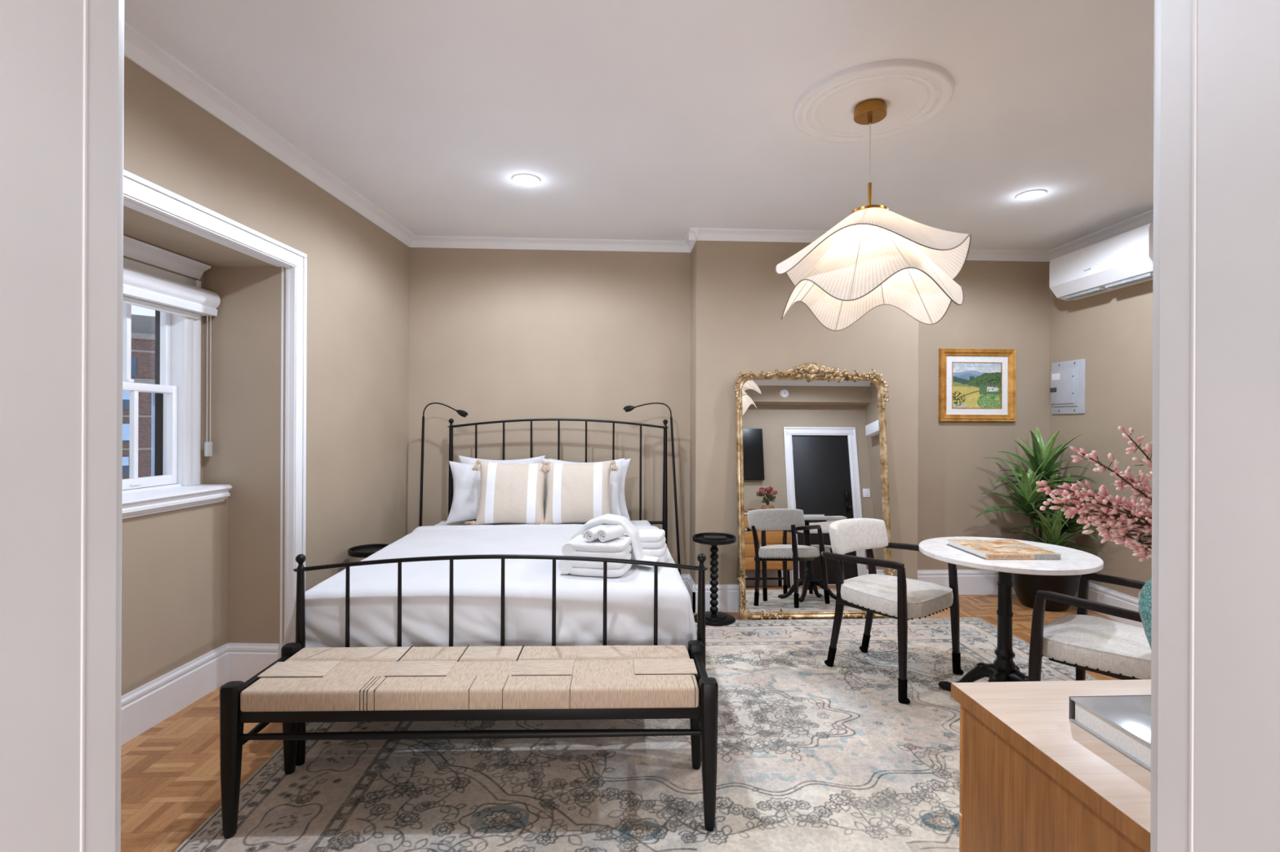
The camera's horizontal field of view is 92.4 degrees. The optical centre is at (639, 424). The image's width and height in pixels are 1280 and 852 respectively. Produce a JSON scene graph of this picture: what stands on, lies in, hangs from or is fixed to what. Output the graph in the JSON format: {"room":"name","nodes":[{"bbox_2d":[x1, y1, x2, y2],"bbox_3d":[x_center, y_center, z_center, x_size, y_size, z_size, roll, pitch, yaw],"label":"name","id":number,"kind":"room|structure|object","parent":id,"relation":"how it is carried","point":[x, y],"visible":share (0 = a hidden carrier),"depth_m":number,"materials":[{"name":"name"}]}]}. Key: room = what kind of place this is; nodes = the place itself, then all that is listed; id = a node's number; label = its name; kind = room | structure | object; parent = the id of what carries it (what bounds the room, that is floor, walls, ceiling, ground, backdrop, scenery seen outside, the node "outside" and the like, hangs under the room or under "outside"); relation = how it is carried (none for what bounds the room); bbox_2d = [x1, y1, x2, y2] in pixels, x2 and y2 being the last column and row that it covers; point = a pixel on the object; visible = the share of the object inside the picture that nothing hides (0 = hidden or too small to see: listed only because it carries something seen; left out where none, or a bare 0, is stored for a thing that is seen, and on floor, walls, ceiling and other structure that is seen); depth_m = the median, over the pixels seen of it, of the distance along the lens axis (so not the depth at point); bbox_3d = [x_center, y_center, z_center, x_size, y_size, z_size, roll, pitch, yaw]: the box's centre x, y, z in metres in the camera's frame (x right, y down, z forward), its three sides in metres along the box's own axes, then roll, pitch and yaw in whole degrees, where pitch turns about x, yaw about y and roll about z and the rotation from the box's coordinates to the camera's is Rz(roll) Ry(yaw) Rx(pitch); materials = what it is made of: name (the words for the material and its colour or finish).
{"room":"studio apartment","nodes":[
{"label":"studio apartment","id":0,"kind":"room"},
{"bbox_2d":[154,310,163,475],"bbox_3d":[-2.434,-0.336,2.524,0.057,1.450,1.400,0,0,2],"label":"wall","id":1,"kind":"structure","parent":0,"point":[158,397],"depth_m":3.09,"materials":[{"name":"brick"}]},
{"bbox_2d":[121,498,227,696],"bbox_3d":[-2.322,0.865,2.520,0.280,0.950,1.400,0,0,2],"label":"wall","id":2,"kind":"structure","parent":0,"point":[175,562],"depth_m":2.84,"materials":[{"name":"beige paint"}]},
{"bbox_2d":[123,235,211,484],"bbox_3d":[-2.325,-0.335,2.520,0.160,1.450,1.400,0,0,2],"label":"window frame","id":3,"kind":"structure","parent":2,"relation":"in","point":[202,279],"depth_m":2.98,"materials":[{"name":"beige paint"}]},
{"bbox_2d":[123,265,220,456],"bbox_3d":[-2.253,-0.265,2.734,0.101,0.860,0.932,0,0,2],"label":"roller blind","id":4,"kind":"object","parent":3,"relation":"attached to","point":[143,289],"visible":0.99,"depth_m":2.91,"materials":[{"name":"white fabric"}]},
{"bbox_2d":[122,257,232,519],"bbox_3d":[-2.281,-0.172,2.548,0.315,1.136,1.258,0,0,2],"label":"window","id":5,"kind":"structure","parent":3,"relation":"attached to","point":[180,486],"depth_m":3.05,"materials":[{"name":"white paint"}]},
{"bbox_2d":[120,643,228,746],"bbox_3d":[-2.173,1.242,2.565,0.019,0.197,1.300,0,0,2],"label":"baseboard","id":6,"kind":"structure","parent":2,"relation":"attached to","point":[151,704],"depth_m":2.83,"materials":[{"name":"white paint"}]},
{"bbox_2d":[123,205,276,266],"bbox_3d":[-2.228,-0.942,2.567,0.690,0.235,1.460,0,0,2],"label":"soffit","id":7,"kind":"structure","parent":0,"point":[137,225],"depth_m":2.78,"materials":[{"name":"beige paint"}]},
{"bbox_2d":[202,266,285,644],"bbox_3d":[-2.119,0.141,3.254,0.528,2.400,0.080,0,0,2],"label":"wall","id":8,"kind":"structure","parent":0,"point":[245,369],"depth_m":3.21,"materials":[{"name":"beige paint"}]},
{"bbox_2d":[227,643,279,682],"bbox_3d":[-2.021,1.243,3.201,0.280,0.197,0.019,0,0,2],"label":"baseboard","id":9,"kind":"structure","parent":8,"relation":"attached to","point":[246,660],"depth_m":3.19,"materials":[{"name":"white paint"}]},
{"bbox_2d":[123,56,409,591],"bbox_3d":[-1.891,-0.033,2.542,0.070,2.750,4.687,0,0,3],"label":"wall","id":10,"kind":"structure","parent":0,"point":[358,273],"depth_m":3.55,"materials":[{"name":"beige paint"}]},
{"bbox_2d":[123,168,306,651],"bbox_3d":[-1.877,0.214,2.621,0.103,2.255,1.356,0,0,3],"label":"trim","id":11,"kind":"structure","parent":10,"relation":"attached to","point":[141,195],"depth_m":3.20,"materials":[{"name":"white paint"}]},
{"bbox_2d":[124,21,416,247],"bbox_3d":[-1.811,-1.371,2.604,0.072,0.073,4.055,0,0,3],"label":"trim","id":12,"kind":"structure","parent":10,"relation":"attached to","point":[138,48],"depth_m":2.79,"materials":[{"name":"paint"}]},
{"bbox_2d":[408,247,690,573],"bbox_3d":[-0.741,-0.028,4.800,2.246,2.750,0.237,0,0,-3],"label":"wall","id":13,"kind":"structure","parent":0,"point":[495,335],"depth_m":4.68,"materials":[{"name":"beige paint"}]},
{"bbox_2d":[410,235,690,253],"bbox_3d":[-0.671,-1.366,4.656,2.133,0.073,0.058,0,0,-3],"label":"trim","id":14,"kind":"structure","parent":13,"relation":"attached to","point":[426,242],"depth_m":4.66,"materials":[{"name":"paint"}]},
{"bbox_2d":[680,573,688,588],"bbox_3d":[-0.683,1.248,4.675,2.133,0.197,0.019,0,0,-3],"label":"baseboard","id":15,"kind":"structure","parent":13,"relation":"attached to","point":[684,576],"depth_m":4.72,"materials":[{"name":"white paint"}]},
{"bbox_2d":[120,594,1120,851],"bbox_3d":[0.501,1.412,1.352,6.350,0.120,7.250,0,0,-3],"label":"floor","id":16,"kind":"structure","parent":0,"point":[171,771],"depth_m":2.43,"materials":[{"name":"brown wood"}]},
{"bbox_2d":[347,543,389,557],"bbox_3d":[-1.627,1.046,3.723,0.296,0.594,0.296,0,0,-26],"label":"side table","id":17,"kind":"object","parent":16,"relation":"on","point":[366,550],"visible":0.07,"depth_m":3.73,"materials":[{"name":"black wood"}]},
{"bbox_2d":[419,402,468,526],"bbox_3d":[-1.451,0.593,4.402,0.433,1.502,0.170,0,0,-3],"label":"reading lamp","id":18,"kind":"object","parent":16,"relation":"on","point":[462,413],"visible":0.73,"depth_m":4.41,"materials":[{"name":"black metal"}]},
{"bbox_2d":[293,418,707,766],"bbox_3d":[-0.574,0.652,3.490,1.632,1.391,2.162,0,0,-2],"label":"bed","id":19,"kind":"object","parent":16,"relation":"on","point":[300,559],"visible":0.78,"depth_m":2.44,"materials":[{"name":"black metal"}]},
{"bbox_3d":[-0.643,0.889,3.522,1.470,0.353,1.900,0,0,-3],"label":"mattress","id":20,"kind":"object","parent":19,"relation":"on","visible":0},
{"bbox_2d":[278,524,696,658],"bbox_3d":[-0.662,0.892,3.292,1.792,0.478,1.701,0,0,-3],"label":"duvet","id":21,"kind":"object","parent":20,"relation":"on","point":[477,583],"visible":0.73,"depth_m":2.51,"materials":[{"name":"white fabric"}]},
{"bbox_2d":[464,460,555,524],"bbox_3d":[-0.869,0.463,4.152,0.593,0.439,0.192,0,0,-6],"label":"striped cushion","id":22,"kind":"object","parent":21,"relation":"on","point":[510,493],"visible":0.99,"depth_m":4.09,"materials":[{"name":"fabric"}]},
{"bbox_2d":[533,460,618,524],"bbox_3d":[-0.414,0.465,4.177,0.592,0.435,0.197,0,0,1],"label":"striped cushion","id":23,"kind":"object","parent":21,"relation":"on","point":[576,493],"visible":0.91,"depth_m":4.12,"materials":[{"name":"fabric"}]},
{"bbox_2d":[558,551,632,577],"bbox_3d":[-0.194,0.631,2.822,0.298,0.074,0.270,0,0,11],"label":"folded towel","id":24,"kind":"object","parent":21,"relation":"on","point":[584,568],"visible":0.52,"depth_m":2.70,"materials":[{"name":"white fabric"}]},
{"bbox_2d":[561,534,631,559],"bbox_3d":[-0.188,0.560,2.827,0.286,0.070,0.260,0,0,9],"label":"folded towel","id":25,"kind":"object","parent":24,"relation":"on","point":[620,548],"visible":0.91,"depth_m":2.71,"materials":[{"name":"white fabric"}]},
{"bbox_2d":[582,525,606,542],"bbox_3d":[-0.201,0.496,2.795,0.056,0.052,0.140,0,0,25],"label":"rolled washcloth","id":26,"kind":"object","parent":25,"relation":"on","point":[589,535],"visible":0.61,"depth_m":2.74,"materials":[{"name":"white fabric"}]},
{"bbox_2d":[595,524,624,542],"bbox_3d":[-0.133,0.494,2.788,0.060,0.055,0.150,0,0,31],"label":"rolled washcloth","id":27,"kind":"object","parent":25,"relation":"on","point":[616,531],"visible":1,"depth_m":2.75,"materials":[{"name":"white fabric"}]},
{"bbox_2d":[630,543,667,562],"bbox_3d":[0.035,0.634,3.048,0.196,0.071,0.220,0,0,7],"label":"folded towel","id":28,"kind":"object","parent":21,"relation":"on","point":[662,553],"visible":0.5,"depth_m":2.94,"materials":[{"name":"white fabric"}]},
{"bbox_2d":[569,514,658,567],"bbox_3d":[-0.131,0.552,2.971,0.482,0.222,0.173,0,0,20],"label":"towel","id":29,"kind":"object","parent":28,"relation":"on","point":[630,530],"visible":0.7,"depth_m":2.92,"materials":[{"name":"white fabric"}]},
{"bbox_2d":[630,528,666,548],"bbox_3d":[0.031,0.568,3.058,0.184,0.066,0.200,0,0,9],"label":"folded towel","id":30,"kind":"object","parent":28,"relation":"on","point":[649,538],"visible":0.72,"depth_m":2.96,"materials":[{"name":"white fabric"}]},
{"bbox_2d":[434,520,650,525],"bbox_3d":[-0.680,0.754,4.276,1.544,0.112,0.410,0,0,-3],"label":"sheet","id":31,"kind":"object","parent":20,"relation":"on","point":[644,522],"visible":0.16,"depth_m":4.34,"materials":[{"name":"white fabric"}]},
{"bbox_2d":[445,461,534,524],"bbox_3d":[-1.043,0.471,4.296,0.601,0.429,0.160,0,0,-6],"label":"pillow","id":32,"kind":"object","parent":31,"relation":"on","point":[466,482],"visible":0.29,"depth_m":4.24,"materials":[{"name":"white fabric"}]},
{"bbox_2d":[458,455,545,465],"bbox_3d":[-0.997,0.457,4.419,0.622,0.466,0.137,0,0,-7],"label":"pillow","id":33,"kind":"object","parent":31,"relation":"on","point":[464,460],"visible":0.05,"depth_m":4.43,"materials":[{"name":"white fabric"}]},
{"bbox_2d":[541,457,624,518],"bbox_3d":[-0.409,0.463,4.330,0.601,0.450,0.158,0,0,1],"label":"pillow","id":34,"kind":"object","parent":31,"relation":"on","point":[615,509],"visible":0.16,"depth_m":4.31,"materials":[{"name":"white fabric"}]},
{"bbox_2d":[548,457,631,520],"bbox_3d":[-0.367,0.470,4.456,0.602,0.447,0.150,0,0,1],"label":"pillow","id":35,"kind":"object","parent":31,"relation":"on","point":[621,497],"visible":0.11,"depth_m":4.43,"materials":[{"name":"white fabric"}]},
{"bbox_2d":[174,617,1098,851],"bbox_3d":[0.472,1.346,2.810,3.947,0.011,2.782,0,0,-3],"label":"area rug","id":36,"kind":"object","parent":16,"relation":"on","point":[813,756],"visible":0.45,"depth_m":2.33,"materials":[{"name":"grey fabric"}]},
{"bbox_2d":[219,640,718,839],"bbox_3d":[-0.553,1.091,2.193,1.610,0.494,0.416,0,0,-2],"label":"bench","id":37,"kind":"object","parent":36,"relation":"on","point":[565,682],"visible":1,"depth_m":2.02,"materials":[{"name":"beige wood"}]},
{"bbox_2d":[821,518,964,704],"bbox_3d":[1.341,0.948,3.336,0.603,0.797,0.569,0,0,-38],"label":"armchair","id":38,"kind":"object","parent":36,"relation":"on","point":[900,597],"visible":0.99,"depth_m":3.30,"materials":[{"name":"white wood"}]},
{"bbox_2d":[918,537,1103,690],"bbox_3d":[1.723,0.973,2.901,0.744,0.750,0.744,0,0,-3],"label":"bistro table","id":39,"kind":"object","parent":36,"relation":"on","point":[1073,562],"visible":0.59,"depth_m":2.86,"materials":[{"name":"white stone"}]},
{"bbox_2d":[946,539,1060,559],"bbox_3d":[1.689,0.584,2.878,0.332,0.024,0.339,0,0,-1],"label":"book","id":40,"kind":"object","parent":39,"relation":"on","point":[988,549],"visible":1,"depth_m":2.81,"materials":[{"name":"paper"}]},
{"bbox_2d":[1028,573,1151,681],"bbox_3d":[1.985,0.951,2.505,0.603,0.797,0.569,0,0,-38],"label":"armchair","id":41,"kind":"object","parent":36,"relation":"on","point":[1083,642],"visible":0.37,"depth_m":2.48,"materials":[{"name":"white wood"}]},
{"bbox_2d":[622,402,680,575],"bbox_3d":[0.131,0.595,4.482,0.520,1.511,0.170,0,0,-3],"label":"reading lamp","id":42,"kind":"object","parent":16,"relation":"on","point":[628,408],"visible":0.72,"depth_m":4.50,"materials":[{"name":"black metal"}]},
{"bbox_2d":[692,533,736,626],"bbox_3d":[0.510,1.061,4.226,0.298,0.582,0.298,0,0,-3],"label":"side table","id":43,"kind":"object","parent":16,"relation":"on","point":[713,617],"visible":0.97,"depth_m":4.20,"materials":[{"name":"black wood"}]},
{"bbox_2d":[692,533,736,545],"bbox_3d":[0.511,0.787,4.226,0.298,0.034,0.298,0,0,-3],"label":"tray","id":44,"kind":"object","parent":43,"relation":"on","point":[697,538],"depth_m":4.15,"materials":[{"name":"black wood"}]},
{"bbox_2d":[703,535,726,540],"bbox_3d":[0.519,0.781,4.232,0.151,0.012,0.100,0,0,3],"label":"notebook","id":45,"kind":"object","parent":43,"relation":"on","point":[706,537],"visible":0.86,"depth_m":4.21,"materials":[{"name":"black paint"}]},
{"bbox_2d":[733,361,896,620],"bbox_3d":[1.235,0.453,4.355,1.136,1.822,0.225,0,0,-3],"label":"mirror","id":46,"kind":"object","parent":16,"relation":"on","point":[811,448],"visible":0.88,"depth_m":4.38,"materials":[{"name":"gold metal"}]},
{"bbox_2d":[976,426,1103,611],"bbox_3d":[2.907,0.689,4.529,0.786,1.348,0.772,0,0,-3],"label":"potted plant","id":47,"kind":"object","parent":16,"relation":"on","point":[1055,527],"visible":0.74,"depth_m":4.52,"materials":[{"name":"green plant"}]},
{"bbox_2d":[951,679,1151,851],"bbox_3d":[1.379,0.901,0.855,1.675,0.910,0.481,0,0,-3],"label":"dresser","id":48,"kind":"object","parent":16,"relation":"on","point":[1033,779],"visible":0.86,"depth_m":0.89,"materials":[{"name":"brown wood"}]},
{"bbox_2d":[1035,426,1152,648],"bbox_3d":[0.814,0.224,0.947,0.357,0.438,0.168,0,0,-3],"label":"vase","id":49,"kind":"object","parent":48,"relation":"on","point":[1135,528],"visible":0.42,"depth_m":0.97,"materials":[{"name":"teal ceramic"}]},
{"bbox_2d":[1069,694,1151,771],"bbox_3d":[0.780,0.425,0.776,0.260,0.034,0.302,0,0,-3],"label":"book","id":50,"kind":"object","parent":48,"relation":"on","point":[1123,722],"visible":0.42,"depth_m":0.86,"materials":[{"name":"white paper"}]},
{"bbox_2d":[124,0,1154,250],"bbox_3d":[0.698,-1.457,2.653,5.850,0.120,4.670,0,0,-3],"label":"ceiling","id":51,"kind":"structure","parent":0,"point":[661,120],"depth_m":2.68,"materials":[{"name":"paint"}]},
{"bbox_2d":[511,173,540,186],"bbox_3d":[-0.652,-1.400,3.515,0.164,0.006,0.164,0,0,-3],"label":"recessed light","id":52,"kind":"object","parent":51,"relation":"in","point":[528,180],"visible":1,"depth_m":3.51,"materials":[{"name":"white plastic"}]},
{"bbox_2d":[793,59,954,142],"bbox_3d":[1.002,-1.384,2.674,0.650,0.024,0.650,0,0,-3],"label":"ceiling medallion","id":53,"kind":"object","parent":51,"relation":"attached to","point":[913,92],"visible":0.96,"depth_m":2.61,"materials":[{"name":"paint"}]},
{"bbox_2d":[774,98,971,331],"bbox_3d":[0.998,-0.922,2.676,0.785,0.926,0.785,0,0,28],"label":"pendant lamp","id":54,"kind":"object","parent":53,"relation":"hanging from","point":[875,256],"visible":1,"depth_m":2.57,"materials":[{"name":"white fabric"}]},
{"bbox_2d":[1015,189,1047,199],"bbox_3d":[2.364,-1.387,3.712,0.164,0.006,0.164,0,0,-3],"label":"recessed light","id":55,"kind":"object","parent":51,"relation":"in","point":[1031,194],"visible":1,"depth_m":3.70,"materials":[{"name":"white plastic"}]},
{"bbox_2d":[689,240,918,584],"bbox_3d":[1.208,-0.020,4.742,1.641,2.750,0.550,0,0,-3],"label":"wall","id":56,"kind":"structure","parent":0,"point":[739,300],"depth_m":4.45,"materials":[{"name":"beige paint"}]},
{"bbox_2d":[684,227,697,252],"bbox_3d":[0.373,-1.362,4.552,0.058,0.073,0.371,0,0,-3],"label":"trim","id":57,"kind":"structure","parent":56,"relation":"attached to","point":[691,244],"depth_m":4.53,"materials":[{"name":"paint"}]},
{"bbox_2d":[687,573,695,613],"bbox_3d":[0.380,1.253,4.572,0.019,0.197,0.332,0,0,-3],"label":"baseboard","id":58,"kind":"structure","parent":56,"relation":"attached to","point":[690,582],"depth_m":4.50,"materials":[{"name":"white paint"}]},
{"bbox_2d":[692,584,738,613],"bbox_3d":[1.217,1.257,4.458,1.679,0.197,0.019,0,0,-3],"label":"baseboard","id":59,"kind":"structure","parent":56,"relation":"attached to","point":[727,599],"depth_m":4.42,"materials":[{"name":"white paint"}]},
{"bbox_2d":[688,227,828,242],"bbox_3d":[1.229,-1.358,4.439,1.757,0.073,0.058,0,0,-3],"label":"trim","id":60,"kind":"structure","parent":56,"relation":"attached to","point":[704,233],"depth_m":4.42,"materials":[{"name":"paint"}]},
{"bbox_2d":[917,260,1049,569],"bbox_3d":[2.759,-0.013,5.013,1.483,2.750,0.165,0,0,-3],"label":"wall","id":61,"kind":"structure","parent":0,"point":[1006,305],"depth_m":4.93,"materials":[{"name":"beige paint"}]},
{"bbox_2d":[917,569,1016,595],"bbox_3d":[2.658,1.263,4.917,1.283,0.197,0.019,0,0,-3],"label":"baseboard","id":62,"kind":"structure","parent":61,"relation":"attached to","point":[970,582],"depth_m":4.91,"materials":[{"name":"white paint"}]},
{"bbox_2d":[938,348,1016,422],"bbox_3d":[2.698,-0.312,4.910,0.620,0.580,0.036,0,0,-3],"label":"framed painting","id":63,"kind":"object","parent":61,"relation":"attached to","point":[975,385],"visible":1,"depth_m":4.91,"materials":[{"name":"gold paint"}]},
{"bbox_2d":[966,248,1049,262],"bbox_3d":[2.670,-1.352,4.897,1.283,0.073,0.058,0,0,-3],"label":"trim","id":64,"kind":"structure","parent":61,"relation":"attached to","point":[973,254],"depth_m":4.92,"materials":[{"name":"paint"}]},
{"bbox_2d":[1048,280,1152,598],"bbox_3d":[3.517,-0.010,2.714,0.200,2.750,4.505,0,0,-3],"label":"wall","id":65,"kind":"structure","parent":0,"point":[1112,331],"depth_m":4.36,"materials":[{"name":"beige paint"}]},
{"bbox_2d":[1049,359,1085,414],"bbox_3d":[3.299,-0.286,4.750,0.036,0.410,0.335,0,0,-3],"label":"breaker panel","id":66,"kind":"object","parent":65,"relation":"attached to","point":[1067,389],"visible":1,"depth_m":4.72,"materials":[{"name":"grey metal"}]},
{"bbox_2d":[1048,208,1153,262],"bbox_3d":[3.384,-1.349,2.907,0.058,0.073,4.105,0,0,-3],"label":"trim","id":67,"kind":"structure","parent":65,"relation":"attached to","point":[1144,219],"depth_m":4.38,"materials":[{"name":"paint"}]},
{"bbox_2d":[1048,222,1153,300],"bbox_3d":[3.236,-1.096,4.239,0.218,0.320,0.860,0,0,-3],"label":"air conditioner","id":68,"kind":"object","parent":65,"relation":"attached to","point":[1125,260],"visible":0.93,"depth_m":4.17,"materials":[{"name":"white plastic"}]},
{"bbox_2d":[1075,582,1142,627],"bbox_3d":[3.397,1.266,2.803,0.019,0.197,4.315,0,0,-3],"label":"baseboard","id":69,"kind":"structure","parent":65,"relation":"attached to","point":[1097,593],"depth_m":4.29,"materials":[{"name":"white paint"}]},
{"bbox_3d":[0.705,-0.022,0.411,5.650,2.750,0.190,0,0,-3],"label":"wall","id":70,"kind":"structure","parent":0,"visible":0},
{"bbox_2d":[0,0,124,851],"bbox_3d":[-0.425,0.288,0.350,0.091,2.120,0.222,0,0,-3],"label":"trim","id":71,"kind":"structure","parent":70,"relation":"attached to","point":[62,61],"depth_m":0.41,"materials":[{"name":"white paint"}]},
{"bbox_2d":[1150,0,1279,851],"bbox_3d":[0.464,0.292,0.395,0.091,2.120,0.222,0,0,-3],"label":"trim","id":72,"kind":"structure","parent":70,"relation":"attached to","point":[1215,620],"depth_m":0.45,"materials":[{"name":"white paint"}]},
{"label":"outside","id":73,"kind":"structure","parent":0,"visible":0},
{"bbox_2d":[122,314,155,479],"bbox_3d":[-50.718,2.029,60.121,60.400,25.000,12.300,0,0,-41],"label":"apartment building","id":74,"kind":"structure","parent":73,"point":[143,327],"depth_m":56.60,"materials":[{"name":"brick"}]},
{"bbox_2d":[122,457,128,466],"bbox_3d":[-46.717,3.346,55.740,0.480,0.800,0.030,0,0,-41],"label":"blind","id":75,"kind":"object","parent":74,"relation":"hanging from","point":[125,460],"depth_m":55.75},
{"bbox_2d":[122,391,129,399],"bbox_3d":[-46.509,-2.653,55.897,0.960,0.800,0.030,0,0,-41],"label":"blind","id":76,"kind":"object","parent":74,"relation":"hanging from","point":[126,394],"depth_m":55.75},
{"bbox_2d":[122,423,129,440],"bbox_3d":[-46.523,0.697,55.897,0.960,1.500,0.030,0,0,-41],"label":"window","id":77,"kind":"structure","parent":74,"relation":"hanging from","point":[126,427],"depth_m":55.77,"materials":[{"name":"blue glass"}]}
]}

